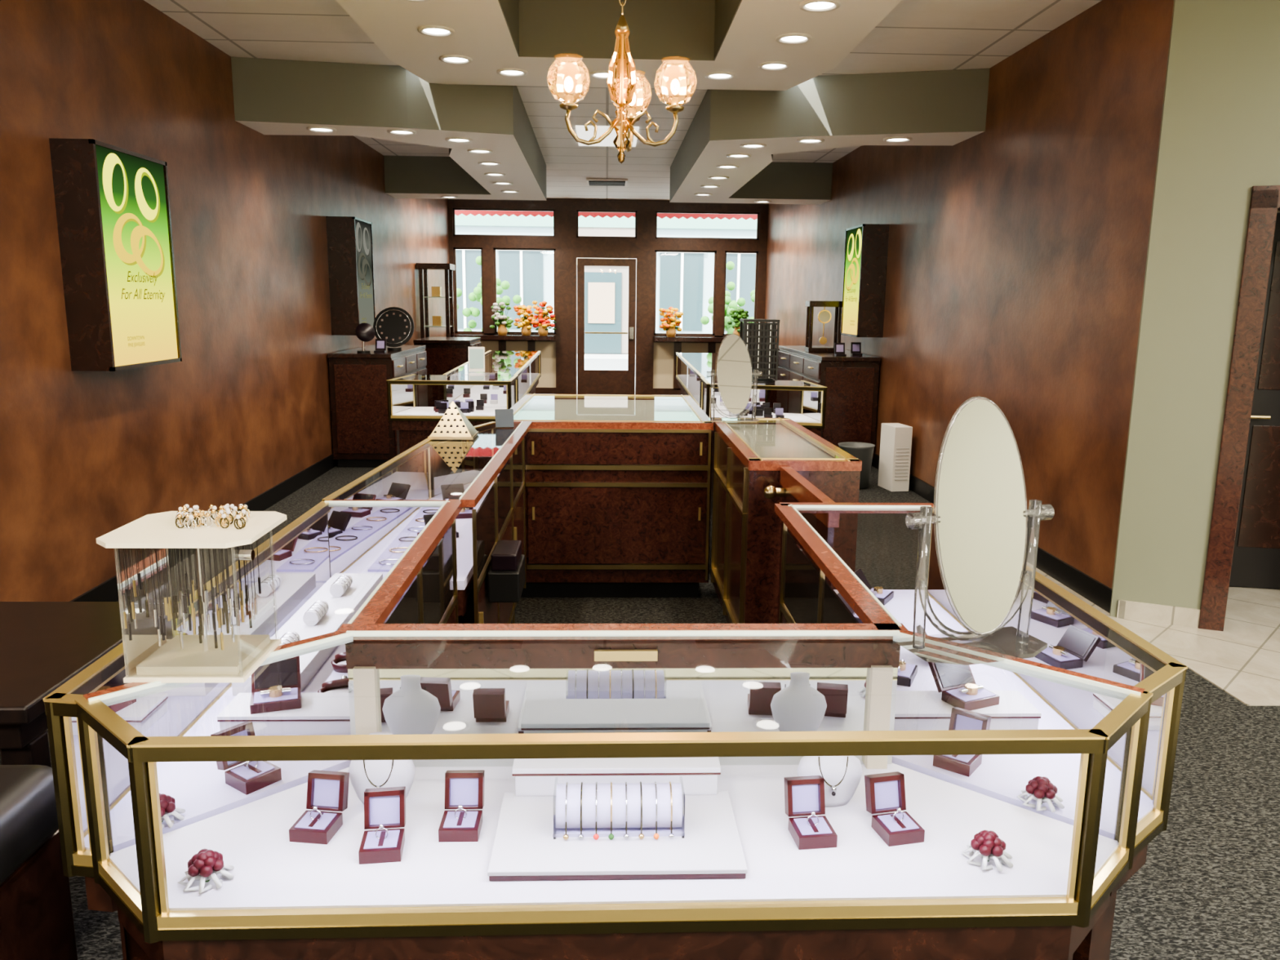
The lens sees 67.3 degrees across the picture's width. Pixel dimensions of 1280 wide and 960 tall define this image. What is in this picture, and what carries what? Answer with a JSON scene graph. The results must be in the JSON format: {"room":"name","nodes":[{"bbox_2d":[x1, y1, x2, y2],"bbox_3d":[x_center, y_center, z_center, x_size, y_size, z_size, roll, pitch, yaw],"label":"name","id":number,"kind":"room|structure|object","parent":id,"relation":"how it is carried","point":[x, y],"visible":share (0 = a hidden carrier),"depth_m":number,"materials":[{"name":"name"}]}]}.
{"room":"shop","nodes":[
{"label":"shop","id":0,"kind":"room"},
{"bbox_2d":[0,0,448,601],"bbox_3d":[-2.902,-1.306,6.475,0.150,3.320,19.400,0,11,-2],"label":"wall","id":1,"kind":"structure","parent":0,"point":[245,410],"depth_m":5.73,"materials":[{"name":"brown paint"}]},
{"bbox_2d":[48,137,182,371],"bbox_3d":[-2.674,-1.132,4.963,0.200,1.080,0.770,0,11,-2],"label":"sign","id":2,"kind":"object","parent":1,"relation":"attached to","point":[113,208],"visible":1,"depth_m":4.72,"materials":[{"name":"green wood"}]},
{"bbox_2d":[70,453,337,601],"bbox_3d":[-2.835,0.272,6.722,0.015,0.130,19.300,0,11,-2],"label":"baseboard","id":3,"kind":"structure","parent":1,"relation":"attached to","point":[107,591],"depth_m":7.32,"materials":[{"name":"black rubber"}]},
{"bbox_2d":[325,216,375,335],"bbox_3d":[-2.796,-1.969,9.347,0.260,1.090,0.680,0,11,-2],"label":"sign","id":4,"kind":"object","parent":1,"relation":"attached to","point":[349,238],"visible":0.99,"depth_m":9.06,"materials":[{"name":"brown wood"}]},
{"bbox_2d":[447,198,768,395],"bbox_3d":[-0.522,-3.050,16.156,5.320,3.240,0.140,0,11,-2],"label":"wall","id":5,"kind":"structure","parent":0,"point":[655,361],"depth_m":16.01,"materials":[{"name":"brown wood"}]},
{"bbox_2d":[453,247,484,333],"bbox_3d":[-2.850,-3.159,16.055,0.480,1.400,0.040,0,11,-2],"label":"window","id":6,"kind":"structure","parent":5,"relation":"in","point":[455,248],"depth_m":16.03,"materials":[{"name":"clear glass"}]},
{"bbox_2d":[453,208,555,237],"bbox_3d":[-2.238,-4.242,15.873,1.680,0.450,0.040,0,11,-2],"label":"window","id":7,"kind":"structure","parent":5,"relation":"in","point":[454,209],"depth_m":15.85,"materials":[{"name":"clear glass"}]},
{"bbox_2d":[493,248,555,333],"bbox_3d":[-1.921,-3.155,16.088,1.020,1.400,0.040,0,11,-2],"label":"window","id":8,"kind":"structure","parent":5,"relation":"in","point":[495,249],"depth_m":16.02,"materials":[{"name":"clear glass"}]},
{"bbox_2d":[453,334,726,342],"bbox_3d":[-0.547,-2.362,16.040,5.030,0.070,0.320,0,11,-2],"label":"window sill","id":9,"kind":"structure","parent":5,"relation":"attached to","point":[518,337],"depth_m":15.88,"materials":[{"name":"brown wood"}]},
{"bbox_2d":[489,302,513,335],"bbox_3d":[-2.286,-2.667,15.892,0.365,0.545,0.249,-4,12,-25],"label":"potted plant","id":10,"kind":"object","parent":9,"relation":"on","point":[502,323],"visible":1,"depth_m":15.85,"materials":[{"name":"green plant"}]},
{"bbox_2d":[513,305,535,335],"bbox_3d":[-1.903,-2.647,15.932,0.383,0.499,0.259,0,11,-2],"label":"flower arrangement","id":11,"kind":"object","parent":9,"relation":"on","point":[527,321],"visible":1,"depth_m":15.88,"materials":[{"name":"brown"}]},
{"bbox_2d":[532,300,556,335],"bbox_3d":[-1.588,-2.679,15.930,0.397,0.570,0.240,0,11,-2],"label":"flower arrangement","id":12,"kind":"object","parent":9,"relation":"on","point":[543,323],"visible":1,"depth_m":15.90,"materials":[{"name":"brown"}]},
{"bbox_2d":[658,306,683,337],"bbox_3d":[0.516,-2.635,16.021,0.408,0.496,0.243,0,11,-2],"label":"flower arrangement","id":13,"kind":"object","parent":9,"relation":"on","point":[669,326],"visible":1,"depth_m":15.97,"materials":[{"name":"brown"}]},
{"bbox_2d":[727,308,749,337],"bbox_3d":[1.643,-2.615,16.041,0.365,0.476,0.258,0,11,-2],"label":"potted plant","id":14,"kind":"object","parent":9,"relation":"on","point":[740,313],"visible":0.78,"depth_m":15.96,"materials":[{"name":"green plant"}]},
{"bbox_2d":[454,209,757,219],"bbox_3d":[-0.565,-4.750,16.457,6.000,0.430,1.080,0,11,-2],"label":"awning","id":15,"kind":"object","parent":5,"relation":"attached to","point":[457,212],"visible":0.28,"depth_m":17.02,"materials":[{"name":"red"}]},
{"bbox_2d":[577,257,635,394],"bbox_3d":[-0.566,-2.567,16.182,0.980,2.260,0.124,0,11,-2],"label":"door","id":16,"kind":"structure","parent":5,"relation":"in","point":[588,381],"depth_m":16.27,"materials":[{"name":"brown wood"}]},
{"bbox_2d":[576,209,637,238],"bbox_3d":[-0.549,-4.235,15.933,1.000,0.450,0.040,0,11,-2],"label":"window","id":17,"kind":"structure","parent":5,"relation":"in","point":[577,211],"depth_m":15.90,"materials":[{"name":"clear glass"}]},
{"bbox_2d":[653,249,716,335],"bbox_3d":[0.753,-3.142,16.183,1.030,1.400,0.040,0,11,-2],"label":"window","id":18,"kind":"structure","parent":5,"relation":"in","point":[655,251],"depth_m":16.15,"materials":[{"name":"clear glass"}]},
{"bbox_2d":[655,210,759,239],"bbox_3d":[1.115,-4.227,15.993,1.730,0.450,0.040,0,11,-2],"label":"window","id":19,"kind":"structure","parent":5,"relation":"in","point":[656,211],"depth_m":15.97,"materials":[{"name":"clear glass"}]},
{"bbox_2d":[723,250,758,335],"bbox_3d":[1.687,-3.138,16.217,0.560,1.400,0.040,0,11,-2],"label":"window","id":20,"kind":"structure","parent":5,"relation":"in","point":[726,251],"depth_m":16.16,"materials":[{"name":"clear glass"}]},
{"bbox_2d":[335,0,901,90],"bbox_3d":[-0.014,-2.309,1.816,2.920,0.830,10.420,0,11,-2],"label":"ceiling","id":21,"kind":"structure","parent":0,"point":[735,37],"depth_m":6.12,"materials":[{"name":"white paint"}]},
{"bbox_2d":[417,25,454,36],"bbox_3d":[-1.177,-2.594,5.560,0.210,0.012,0.210,0,11,-2],"label":"recessed light","id":22,"kind":"object","parent":21,"relation":"in","point":[429,30],"visible":1,"depth_m":5.56,"materials":[{"name":"white plastic"}]},
{"bbox_2d":[439,54,472,64],"bbox_3d":[-1.190,-2.718,6.219,0.210,0.012,0.210,0,11,-2],"label":"recessed light","id":23,"kind":"object","parent":21,"relation":"in","point":[450,59],"visible":1,"depth_m":6.22,"materials":[{"name":"white plastic"}]},
{"bbox_2d":[496,67,527,76],"bbox_3d":[-0.872,-2.777,6.555,0.210,0.012,0.210,0,11,-2],"label":"recessed light","id":24,"kind":"object","parent":21,"relation":"in","point":[510,72],"visible":1,"depth_m":6.55,"materials":[{"name":"white plastic"}]},
{"bbox_2d":[546,0,697,163],"bbox_3d":[-0.065,-2.119,3.655,0.566,1.780,0.405,0,11,-2],"label":"chandelier","id":25,"kind":"object","parent":21,"relation":"hanging from","point":[633,114],"visible":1,"depth_m":3.70,"materials":[{"name":"gold glass"}]},
{"bbox_2d":[704,71,735,79],"bbox_3d":[0.548,-2.767,6.586,0.210,0.012,0.210,0,11,-2],"label":"recessed light","id":26,"kind":"object","parent":21,"relation":"in","point":[713,75],"visible":1,"depth_m":6.58,"materials":[{"name":"white plastic"}]},
{"bbox_2d":[758,61,790,70],"bbox_3d":[0.879,-2.708,6.293,0.210,0.012,0.210,0,11,-2],"label":"recessed light","id":27,"kind":"object","parent":21,"relation":"in","point":[770,65],"visible":1,"depth_m":6.29,"materials":[{"name":"white plastic"}]},
{"bbox_2d":[775,32,812,44],"bbox_3d":[0.902,-2.585,5.635,0.210,0.012,0.210,0,11,-2],"label":"recessed light","id":28,"kind":"object","parent":21,"relation":"in","point":[793,37],"visible":1,"depth_m":5.63,"materials":[{"name":"white plastic"}]},
{"bbox_2d":[799,0,840,12],"bbox_3d":[0.934,-2.465,4.996,0.210,0.012,0.210,0,11,-2],"label":"recessed light","id":29,"kind":"object","parent":21,"relation":"in","point":[811,6],"visible":1,"depth_m":5.00,"materials":[{"name":"white plastic"}]},
{"bbox_2d":[143,0,1102,199],"bbox_3d":[1.488,-2.858,6.337,8.600,0.080,19.400,0,11,-2],"label":"ceiling","id":30,"kind":"structure","parent":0,"point":[916,35],"depth_m":6.40,"materials":[{"name":"white"}]},
{"bbox_2d":[231,56,546,200],"bbox_3d":[-1.968,-3.205,9.287,1.900,0.440,5.240,0,11,-2],"label":"ceiling soffit","id":31,"kind":"structure","parent":30,"relation":"attached to","point":[272,96],"depth_m":7.00,"materials":[{"name":"paint"}]},
{"bbox_2d":[586,177,627,186],"bbox_3d":[-0.458,-4.128,13.360,0.560,0.040,0.600,0,11,-2],"label":"ceiling vent","id":32,"kind":"object","parent":30,"relation":"in","point":[597,182],"visible":1,"depth_m":13.15,"materials":[{"name":"white plastic"}]},
{"bbox_2d":[575,125,639,146],"bbox_3d":[-0.329,-3.452,9.674,0.600,0.020,1.100,0,11,-2],"label":"ceiling light panel","id":33,"kind":"object","parent":30,"relation":"in","point":[581,133],"depth_m":9.53,"materials":[{"name":"white plastic"}]},
{"bbox_2d":[669,67,990,204],"bbox_3d":[1.407,-3.179,9.353,1.890,0.440,5.350,0,11,-2],"label":"ceiling soffit","id":34,"kind":"structure","parent":30,"relation":"attached to","point":[935,107],"depth_m":7.15,"materials":[{"name":"paint"}]},
{"bbox_2d":[0,465,1279,959],"bbox_3d":[1.400,0.386,6.993,8.700,0.100,19.500,0,11,-2],"label":"floor","id":35,"kind":"structure","parent":0,"point":[1207,886],"depth_m":3.14,"materials":[{"name":"carpet"}]},
{"bbox_2d":[0,764,77,959],"bbox_3d":[-1.385,0.925,1.662,0.640,0.740,0.460,0,11,-2],"label":"bench","id":36,"kind":"object","parent":35,"relation":"on","point":[37,917],"visible":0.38,"depth_m":1.73,"materials":[{"name":"brown wood"}]},
{"bbox_2d":[0,764,58,884],"bbox_3d":[-1.381,0.630,1.607,0.640,0.140,0.460,0,11,-2],"label":"cushion","id":37,"kind":"object","parent":36,"relation":"on","point":[28,820],"depth_m":1.70,"materials":[{"name":"black leather"}]},
{"bbox_2d":[0,601,124,767],"bbox_3d":[-1.852,0.774,2.438,1.080,0.740,0.730,0,11,-2],"label":"writing desk","id":38,"kind":"object","parent":35,"relation":"on","point":[44,645],"visible":0.32,"depth_m":2.33,"materials":[{"name":"brown wood"}]},
{"bbox_2d":[43,499,463,959],"bbox_3d":[-0.762,0.680,2.379,0.442,0.971,1.565,0,11,-2],"label":"display case","id":39,"kind":"object","parent":35,"relation":"on","point":[420,587],"visible":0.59,"depth_m":1.99,"materials":[{"name":"brown wood"}]},
{"bbox_2d":[133,793,185,828],"bbox_3d":[-0.832,0.569,1.666,0.081,0.052,0.082,0,11,-2],"label":"rose","id":40,"kind":"object","parent":39,"relation":"in","point":[167,803],"visible":0.49,"depth_m":1.66,"materials":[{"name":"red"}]},
{"bbox_2d":[96,503,286,683],"bbox_3d":[-0.753,0.185,1.650,0.245,0.268,0.235,0,11,-2],"label":"display stand","id":41,"kind":"object","parent":39,"relation":"on","point":[153,653],"visible":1,"depth_m":1.62,"materials":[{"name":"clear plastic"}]},
{"bbox_2d":[210,721,281,795],"bbox_3d":[-0.743,0.520,1.815,0.110,0.092,0.073,8,13,36],"label":"box","id":42,"kind":"object","parent":39,"relation":"in","point":[247,778],"visible":0.54,"depth_m":1.80,"materials":[{"name":"red wood"}]},
{"bbox_2d":[217,692,351,734],"bbox_3d":[-0.741,0.500,2.062,0.276,0.042,0.123,0,11,-2],"label":"display riser","id":43,"kind":"object","parent":39,"relation":"in","point":[320,713],"visible":0.55,"depth_m":2.01,"materials":[{"name":"white plastic"}]},
{"bbox_2d":[249,655,301,714],"bbox_3d":[-0.784,0.438,2.069,0.100,0.077,0.120,-3,11,-19],"label":"box","id":44,"kind":"object","parent":43,"relation":"on","point":[276,686],"visible":0.92,"depth_m":2.08,"materials":[{"name":"red"}]},
{"bbox_2d":[231,573,382,695],"bbox_3d":[-0.870,0.373,2.610,0.150,0.087,0.850,0,11,-2],"label":"display tray","id":45,"kind":"object","parent":39,"relation":"in","point":[338,600],"visible":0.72,"depth_m":2.59,"materials":[{"name":"white"}]},
{"bbox_2d":[317,675,348,692],"bbox_3d":[-0.683,0.479,2.213,0.103,0.051,0.112,0,11,-2],"label":"dish","id":46,"kind":"object","parent":39,"relation":"in","point":[341,685],"visible":0.48,"depth_m":2.20,"materials":[{"name":"red"}]},
{"bbox_2d":[330,652,347,672],"bbox_3d":[-0.709,0.446,2.389,0.103,0.051,0.112,0,11,-2],"label":"dish","id":47,"kind":"object","parent":39,"relation":"in","point":[339,664],"visible":0.23,"depth_m":2.36,"materials":[{"name":"red"}]},
{"bbox_2d":[327,344,427,467],"bbox_3d":[-2.626,-0.802,9.888,0.620,1.080,1.760,0,11,-2],"label":"base cabinet","id":48,"kind":"object","parent":35,"relation":"on","point":[363,435],"visible":0.69,"depth_m":9.06,"materials":[{"name":"brown wood"}]},
{"bbox_2d":[355,322,375,353],"bbox_3d":[-2.573,-1.332,9.022,0.170,0.280,0.128,0,11,-2],"label":"makeup mirror","id":49,"kind":"object","parent":48,"relation":"on","point":[365,332],"visible":1,"depth_m":9.00,"materials":[{"name":"black metal"}]},
{"bbox_2d":[373,306,414,351],"bbox_3d":[-2.434,-1.496,9.510,0.400,0.424,0.140,0,11,-2],"label":"display stand","id":50,"kind":"object","parent":48,"relation":"on","point":[395,325],"visible":0.97,"depth_m":9.50,"materials":[{"name":"black metal"}]},
{"bbox_2d":[321,421,532,623],"bbox_3d":[-0.787,0.354,4.106,0.512,0.976,2.011,0,11,-2],"label":"display case","id":51,"kind":"object","parent":35,"relation":"on","point":[358,536],"visible":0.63,"depth_m":3.72,"materials":[{"name":"laminate"}]},
{"bbox_2d":[367,506,439,572],"bbox_3d":[-0.866,0.195,3.758,0.120,0.014,1.130,0,11,-2],"label":"tray","id":52,"kind":"object","parent":51,"relation":"in","point":[390,556],"visible":0.44,"depth_m":3.55,"materials":[{"name":"white fabric"}]},
{"bbox_2d":[440,483,464,500],"bbox_3d":[-0.823,0.066,4.283,0.100,0.077,0.120,-4,12,-25],"label":"box","id":53,"kind":"object","parent":51,"relation":"in","point":[451,489],"visible":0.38,"depth_m":4.30,"materials":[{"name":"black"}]},
{"bbox_2d":[427,401,478,439],"bbox_3d":[-0.857,-0.281,4.417,0.202,0.165,0.202,0,11,-2],"label":"display","id":54,"kind":"object","parent":51,"relation":"on","point":[454,424],"visible":1,"depth_m":4.36,"materials":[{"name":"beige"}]},
{"bbox_2d":[494,408,514,428],"bbox_3d":[-0.673,-0.302,4.775,0.090,0.098,0.039,-2,11,-13],"label":"card","id":55,"kind":"object","parent":51,"relation":"on","point":[504,417],"visible":1,"depth_m":4.77,"materials":[{"name":"grey"}]},
{"bbox_2d":[487,540,524,602],"bbox_3d":[-0.481,0.325,3.480,0.110,0.170,0.250,0,11,-2],"label":"storage boxes","id":56,"kind":"object","parent":51,"relation":"attached to","point":[506,574],"visible":1,"depth_m":3.37,"materials":[{"name":"black cardboard"}]},
{"bbox_2d":[413,337,481,406],"bbox_3d":[-2.477,-1.307,12.598,0.735,1.080,1.060,0,11,-2],"label":"base cabinet","id":57,"kind":"object","parent":35,"relation":"on","point":[444,354],"visible":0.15,"depth_m":12.05,"materials":[{"name":"brown wood"}]},
{"bbox_2d":[415,262,455,338],"bbox_3d":[-2.833,-1.975,13.478,0.460,2.060,0.460,0,11,-2],"label":"curio cabinet","id":58,"kind":"object","parent":57,"relation":"on","point":[448,268],"visible":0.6,"depth_m":13.27,"materials":[{"name":"brown wood"}]},
{"bbox_2d":[386,373,518,453],"bbox_3d":[-1.494,-0.347,7.824,0.958,0.971,0.628,0,11,-2],"label":"display case","id":59,"kind":"object","parent":35,"relation":"on","point":[415,424],"visible":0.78,"depth_m":7.57,"materials":[{"name":"glass"}]},
{"bbox_2d":[443,350,541,407],"bbox_3d":[-1.445,-0.758,10.023,0.628,0.971,3.868,0,11,-3],"label":"display case","id":60,"kind":"object","parent":35,"relation":"on","point":[526,364],"visible":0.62,"depth_m":9.26,"materials":[{"name":"glass"}]},
{"bbox_2d":[468,346,484,372],"bbox_3d":[-1.417,-1.045,8.337,0.140,0.215,0.060,-1,11,-8],"label":"card","id":61,"kind":"object","parent":60,"relation":"on","point":[476,354],"visible":1,"depth_m":8.33,"materials":[{"name":"paper"}]},
{"bbox_2d":[497,393,713,597],"bbox_3d":[-0.214,0.037,5.843,1.140,0.973,1.530,0,11,-2],"label":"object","id":62,"kind":"structure","parent":35,"relation":"on","point":[618,486],"depth_m":5.11,"materials":[{"name":"laminate"}]},
{"bbox_2d":[74,623,1153,959],"bbox_3d":[-0.030,0.807,1.730,1.740,0.976,0.513,0,11,-2],"label":"display case","id":63,"kind":"object","parent":35,"relation":"on","point":[759,699],"visible":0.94,"depth_m":1.54,"materials":[{"name":"brown wood"}]},
{"bbox_2d":[177,848,234,893],"bbox_3d":[-0.676,0.602,1.499,0.081,0.052,0.082,0,11,-2],"label":"rose","id":64,"kind":"object","parent":63,"relation":"in","point":[205,865],"visible":1,"depth_m":1.49,"materials":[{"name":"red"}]},
{"bbox_2d":[288,769,349,844],"bbox_3d":[-0.549,0.558,1.651,0.066,0.084,0.100,2,11,6],"label":"box","id":65,"kind":"object","parent":63,"relation":"in","point":[326,790],"visible":1,"depth_m":1.67,"materials":[{"name":"red wood"}]},
{"bbox_2d":[358,786,405,864],"bbox_3d":[-0.427,0.569,1.597,0.066,0.084,0.100,-1,11,-8],"label":"box","id":66,"kind":"object","parent":63,"relation":"in","point":[384,808],"visible":1,"depth_m":1.61,"materials":[{"name":"red"}]},
{"bbox_2d":[348,731,415,804],"bbox_3d":[-0.464,0.520,1.726,0.120,0.133,0.070,0,11,-2],"label":"bust","id":67,"kind":"object","parent":63,"relation":"in","point":[363,774],"visible":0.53,"depth_m":1.71,"materials":[{"name":"grey fabric"}]},
{"bbox_2d":[438,769,484,842],"bbox_3d":[-0.307,0.559,1.660,0.066,0.084,0.100,0,11,-2],"label":"box","id":68,"kind":"object","parent":63,"relation":"in","point":[464,788],"visible":1,"depth_m":1.68,"materials":[{"name":"red wood"}]},
{"bbox_2d":[487,756,747,880],"bbox_3d":[-0.040,0.552,1.677,0.409,0.097,0.349,0,11,-2],"label":"display riser","id":69,"kind":"object","parent":63,"relation":"in","point":[525,848],"depth_m":1.60,"materials":[{"name":"white"}]},
{"bbox_2d":[783,775,837,849],"bbox_3d":[0.292,0.567,1.652,0.066,0.084,0.100,-1,11,-8],"label":"box","id":70,"kind":"object","parent":63,"relation":"in","point":[803,795],"visible":1,"depth_m":1.67,"materials":[{"name":"red wood"}]},
{"bbox_2d":[796,755,862,807],"bbox_3d":[0.345,0.525,1.745,0.120,0.133,0.070,0,11,-2],"label":"bust","id":71,"kind":"object","parent":63,"relation":"in","point":[842,775],"visible":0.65,"depth_m":1.73,"materials":[{"name":"grey fabric"}]},
{"bbox_2d":[864,771,924,846],"bbox_3d":[0.440,0.566,1.667,0.066,0.084,0.100,-2,11,-13],"label":"box","id":72,"kind":"object","parent":63,"relation":"in","point":[884,792],"visible":1,"depth_m":1.68,"materials":[{"name":"red wood"}]},
{"bbox_2d":[960,830,1013,871],"bbox_3d":[0.572,0.601,1.578,0.081,0.052,0.082,0,11,-2],"label":"rose","id":73,"kind":"object","parent":63,"relation":"in","point":[986,844],"visible":1,"depth_m":1.56,"materials":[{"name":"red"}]},
{"bbox_2d":[675,352,768,410],"bbox_3d":[0.761,-0.736,10.038,0.578,0.971,3.897,0,11,-1],"label":"display case","id":74,"kind":"object","parent":35,"relation":"on","point":[690,366],"visible":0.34,"depth_m":9.51,"materials":[{"name":"glass"}]},
{"bbox_2d":[699,377,826,436],"bbox_3d":[0.952,-0.301,7.724,1.015,0.971,0.679,2,11,8],"label":"display case","id":75,"kind":"object","parent":35,"relation":"on","point":[813,397],"visible":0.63,"depth_m":7.50,"materials":[{"name":"glass"}]},
{"bbox_2d":[739,319,779,383],"bbox_3d":[0.935,-1.018,7.579,0.280,0.490,0.280,0,11,-2],"label":"rack","id":76,"kind":"object","parent":75,"relation":"on","point":[759,336],"visible":0.76,"depth_m":7.48,"materials":[{"name":"black metal"}]},
{"bbox_2d":[708,417,862,623],"bbox_3d":[0.632,0.265,4.673,0.470,0.973,1.450,0,11,-2],"label":"display counter","id":77,"kind":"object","parent":35,"relation":"on","point":[748,458],"depth_m":4.00,"materials":[{"name":"laminate"}]},
{"bbox_2d":[706,333,762,422],"bbox_3d":[0.503,-0.542,5.094,0.298,0.459,0.142,-1,11,-10],"label":"mirror","id":78,"kind":"object","parent":77,"relation":"on","point":[734,373],"visible":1,"depth_m":5.10,"materials":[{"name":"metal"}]},
{"bbox_2d":[763,466,839,623],"bbox_3d":[0.562,0.360,3.547,0.120,0.700,0.760,0,11,-4],"label":"gate","id":79,"kind":"object","parent":77,"relation":"attached to","point":[796,488],"visible":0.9,"depth_m":3.48,"materials":[{"name":"laminate"}]},
{"bbox_2d":[776,345,880,458],"bbox_3d":[1.979,-0.872,10.544,0.610,1.080,2.360,0,11,-2],"label":"base cabinet","id":80,"kind":"object","parent":35,"relation":"on","point":[851,381],"visible":0.69,"depth_m":9.42,"materials":[{"name":"brown wood"}]},
{"bbox_2d":[804,301,841,352],"bbox_3d":[1.929,-1.610,10.098,0.360,0.530,0.220,0,11,-2],"label":"mantel clock","id":81,"kind":"object","parent":80,"relation":"on","point":[824,316],"visible":0.89,"depth_m":10.04,"materials":[{"name":"brown wood"}]},
{"bbox_2d":[837,441,875,488],"bbox_3d":[1.891,-0.129,8.441,0.320,0.370,0.320,0,11,-2],"label":"waste bin","id":82,"kind":"object","parent":35,"relation":"on","point":[864,451],"visible":0.51,"depth_m":8.33,"materials":[{"name":"grey metal"}]},
{"bbox_2d":[877,422,912,491],"bbox_3d":[2.224,-0.201,8.386,0.160,0.560,0.284,-1,11,-10],"label":"air purifier","id":83,"kind":"object","parent":35,"relation":"on","point":[895,442],"visible":1,"depth_m":8.28,"materials":[{"name":"white plastic"}]},
{"bbox_2d":[774,502,1187,959],"bbox_3d":[0.698,0.688,2.409,0.507,0.976,1.503,0,11,-2],"label":"display case","id":84,"kind":"object","parent":35,"relation":"on","point":[1079,637],"visible":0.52,"depth_m":2.04,"materials":[{"name":"brown wood"}]},
{"bbox_2d":[853,568,893,605],"bbox_3d":[0.712,0.329,2.971,0.120,0.077,0.100,7,12,30],"label":"box","id":85,"kind":"object","parent":84,"relation":"in","point":[884,596],"visible":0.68,"depth_m":2.96,"materials":[{"name":"black"}]},
{"bbox_2d":[897,659,917,686],"bbox_3d":[0.612,0.443,2.356,0.120,0.077,0.100,6,12,24],"label":"box","id":86,"kind":"object","parent":84,"relation":"in","point":[906,674],"visible":0.36,"depth_m":2.32,"materials":[{"name":"black"}]},
{"bbox_2d":[933,706,991,777],"bbox_3d":[0.642,0.517,1.917,0.073,0.092,0.110,9,13,37],"label":"box","id":87,"kind":"object","parent":84,"relation":"in","point":[960,718],"visible":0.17,"depth_m":1.91,"materials":[{"name":"red wood"}]},
{"bbox_2d":[893,690,1041,730],"bbox_3d":[0.693,0.507,2.113,0.326,0.042,0.123,0,11,-2],"label":"display riser","id":88,"kind":"object","parent":84,"relation":"in","point":[915,710],"visible":0.46,"depth_m":2.06,"materials":[{"name":"white"}]},
{"bbox_2d":[928,662,999,711],"bbox_3d":[0.713,0.445,2.122,0.100,0.077,0.120,-4,12,-25],"label":"box","id":89,"kind":"object","parent":88,"relation":"on","point":[957,683],"visible":0.84,"depth_m":2.11,"materials":[{"name":"red"}]},
{"bbox_2d":[895,395,1054,665],"bbox_3d":[0.628,0.085,1.741,0.298,0.463,0.135,-3,11,-17],"label":"mirror","id":90,"kind":"object","parent":84,"relation":"on","point":[980,516],"visible":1,"depth_m":1.75,"materials":[{"name":"mirror"}]},
{"bbox_2d":[1016,776,1064,812],"bbox_3d":[0.736,0.569,1.761,0.081,0.052,0.082,0,11,-2],"label":"rose","id":91,"kind":"object","parent":84,"relation":"in","point":[1039,788],"visible":1,"depth_m":1.75,"materials":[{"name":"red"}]},
{"bbox_2d":[764,0,1173,588],"bbox_3d":[2.368,-1.992,10.459,0.120,3.320,11.680,0,11,-2],"label":"wall","id":92,"kind":"structure","parent":0,"point":[1018,246],"depth_m":6.02,"materials":[{"name":"brown paint"}]},
{"bbox_2d":[840,223,888,337],"bbox_3d":[2.216,-1.961,9.523,0.250,1.060,0.680,0,11,-2],"label":"sign","id":93,"kind":"object","parent":92,"relation":"attached to","point":[866,245],"visible":1,"depth_m":9.24,"materials":[{"name":"brown wood"}]},
{"bbox_2d":[871,453,1111,613],"bbox_3d":[2.284,-0.415,10.701,0.015,0.130,11.580,0,11,-2],"label":"baseboard","id":94,"kind":"structure","parent":92,"relation":"attached to","point":[1083,584],"depth_m":5.60,"materials":[{"name":"black wood"}]},
{"bbox_2d":[1022,560,1279,706],"bbox_3d":[1.563,1.209,2.317,8.500,0.006,10.000,0,11,-2],"label":"floor tile","id":95,"kind":"structure","parent":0,"point":[1242,660],"depth_m":4.63,"materials":[{"name":"tile"}]},
{"bbox_2d":[1109,0,1279,617],"bbox_3d":[4.117,-0.779,4.087,3.530,3.320,0.120,5,11,23],"label":"wall","id":96,"kind":"structure","parent":0,"point":[1220,135],"depth_m":4.62,"materials":[{"name":"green paint"}]},
{"bbox_2d":[1116,600,1199,627],"bbox_3d":[2.648,0.683,4.920,0.370,0.094,0.012,5,11,23],"label":"baseboard","id":97,"kind":"structure","parent":96,"relation":"attached to","point":[1143,611],"depth_m":4.91,"materials":[{"name":"tile"}]},
{"bbox_2d":[1198,185,1279,631],"bbox_3d":[3.352,-0.275,4.511,1.080,2.144,0.160,5,11,23],"label":"door frame","id":98,"kind":"structure","parent":96,"relation":"attached to","point":[1264,204],"depth_m":4.61,"materials":[{"name":"laminate"}]},
{"bbox_2d":[1229,213,1279,588],"bbox_3d":[3.755,-0.396,5.303,0.900,2.088,0.105,2,11,9],"label":"door","id":99,"kind":"structure","parent":98,"relation":"in","point":[1255,563],"depth_m":5.41,"materials":[{"name":"black wood"}]},
{"label":"outside","id":100,"kind":"structure","parent":0,"visible":0},
{"bbox_2d":[584,353,635,370],"bbox_3d":[-1.328,-5.346,37.901,60.000,0.235,43.480,0,11,-2],"label":"ground","id":101,"kind":"structure","parent":100,"point":[617,362],"depth_m":25.40,"materials":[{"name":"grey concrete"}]},
{"bbox_2d":[462,277,481,331],"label":"planters","id":102,"kind":"object","parent":101,"relation":"on","point":[476,295],"depth_m":18.91,"materials":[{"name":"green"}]},
{"bbox_2d":[496,278,521,315],"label":"planters","id":103,"kind":"object","parent":101,"relation":"on","point":[505,285],"depth_m":18.89,"materials":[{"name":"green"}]},
{"bbox_2d":[454,213,756,353],"bbox_3d":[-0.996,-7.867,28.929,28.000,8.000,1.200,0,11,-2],"label":"window glass","id":104,"kind":"object","parent":101,"relation":"on","point":[684,280],"visible":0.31,"depth_m":28.78,"materials":[{"name":"grey"}]},
{"bbox_2d":[724,261,745,333],"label":"planters","id":105,"kind":"object","parent":101,"relation":"on","point":[730,304],"depth_m":19.23,"materials":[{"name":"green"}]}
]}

